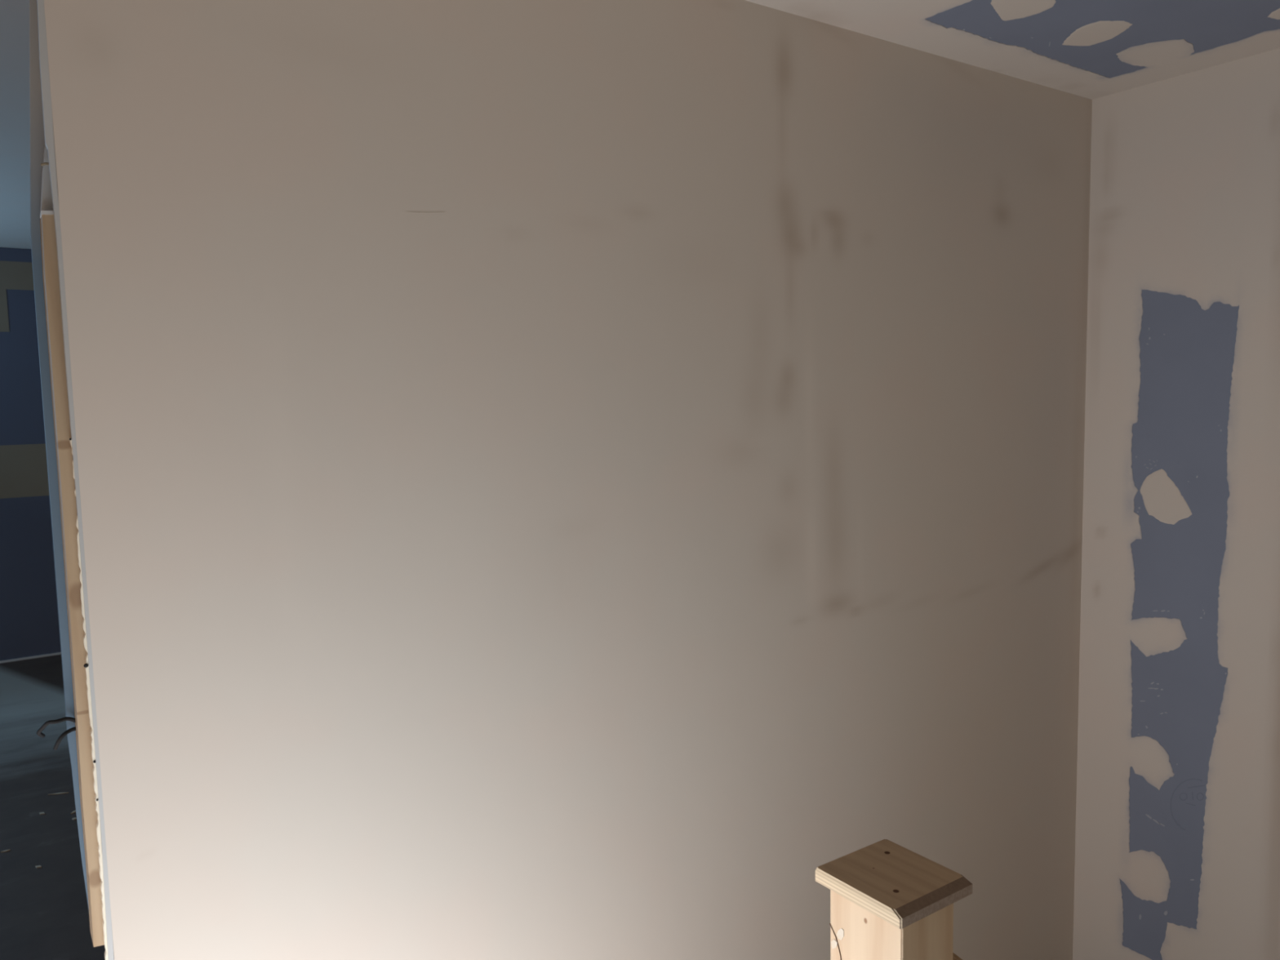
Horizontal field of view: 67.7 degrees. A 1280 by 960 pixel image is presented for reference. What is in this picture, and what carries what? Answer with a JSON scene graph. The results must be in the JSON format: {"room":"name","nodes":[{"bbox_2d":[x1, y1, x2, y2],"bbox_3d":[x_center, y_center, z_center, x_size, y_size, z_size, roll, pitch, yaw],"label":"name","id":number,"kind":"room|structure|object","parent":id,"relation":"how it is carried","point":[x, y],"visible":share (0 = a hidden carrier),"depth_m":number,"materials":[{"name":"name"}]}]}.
{"room":"stairwell landing","nodes":[
{"label":"stairwell landing","id":0,"kind":"room"},
{"bbox_2d":[0,0,31,248],"bbox_3d":[-2.351,-1.291,3.516,6.700,0.100,5.756,-5,6,-35],"label":"ceiling","id":1,"kind":"structure","parent":0,"point":[15,136],"depth_m":3.32,"materials":[{"name":"paint"}]},
{"bbox_2d":[0,247,61,661],"bbox_3d":[-3.937,-0.144,5.952,6.700,2.560,0.102,-5,6,-35],"label":"wall","id":2,"kind":"structure","parent":0,"point":[29,626],"depth_m":5.96,"materials":[{"name":"blue paint"}]},
{"bbox_2d":[0,652,61,663],"bbox_3d":[-3.880,1.127,6.023,6.700,0.013,0.012,-5,6,-35],"label":"trim","id":3,"kind":"structure","parent":2,"relation":"attached to","point":[56,653],"depth_m":6.04,"materials":[{"name":"white wood"}]},
{"bbox_2d":[0,654,114,959],"bbox_3d":[-0.897,1.460,2.358,7.400,0.100,9.900,-5,6,-35],"label":"floor","id":4,"kind":"structure","parent":0,"point":[44,912],"depth_m":3.62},
{"bbox_2d":[48,791,68,795],"bbox_3d":[-2.398,1.293,3.933,0.077,0.004,0.010,-3,6,-19],"label":"wood sliver","id":5,"kind":"object","parent":4,"relation":"on","point":[67,792],"visible":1,"depth_m":3.93,"materials":[{"name":"beige wood"}]},
{"bbox_2d":[815,839,972,959],"bbox_3d":[0.365,1.012,1.388,0.151,0.919,0.157,-5,6,-35],"label":"newel post","id":6,"kind":"object","parent":4,"relation":"on","point":[889,900],"visible":1,"depth_m":1.32,"materials":[{"name":"brown wood"}]},
{"bbox_2d":[952,952,962,959],"bbox_3d":[0.595,0.858,1.548,0.470,0.454,0.040,-5,6,-35],"label":"handrail","id":7,"kind":"object","parent":6,"relation":"attached to","point":[955,957],"visible":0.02,"depth_m":1.44,"materials":[{"name":"brown wood"}]},
{"bbox_2d":[28,0,1092,959],"bbox_3d":[0.228,0.236,1.925,2.384,2.749,0.115,-5,6,-35],"label":"wall","id":8,"kind":"structure","parent":0,"point":[527,479],"depth_m":1.57,"materials":[{"name":"paint"}]},
{"bbox_2d":[36,716,75,737],"bbox_3d":[-0.755,0.321,1.244,0.055,0.030,0.036,-5,6,-35],"label":"cable","id":9,"kind":"object","parent":8,"relation":"attached to","point":[44,725],"visible":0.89,"depth_m":1.23,"materials":[{"name":"black plastic"}]},
{"bbox_2d":[53,726,75,750],"bbox_3d":[-0.747,0.337,1.252,0.014,0.024,0.043,1,6,24],"label":"cable","id":10,"kind":"object","parent":8,"relation":"attached to","point":[63,735],"visible":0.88,"depth_m":1.24,"materials":[{"name":"black plastic"}]},
{"bbox_2d":[745,0,1279,99],"bbox_3d":[0.035,-0.744,-0.781,5.674,0.201,3.974,-5,6,-35],"label":"ceiling","id":11,"kind":"structure","parent":0,"point":[1090,49],"depth_m":1.94,"materials":[{"name":"paint"}]},
{"bbox_2d":[1072,48,1279,959],"bbox_3d":[1.480,0.177,2.137,0.121,2.400,1.190,-5,6,-35],"label":"wall","id":12,"kind":"structure","parent":0,"point":[1177,835],"depth_m":2.28,"materials":[{"name":"paint"}]}
]}

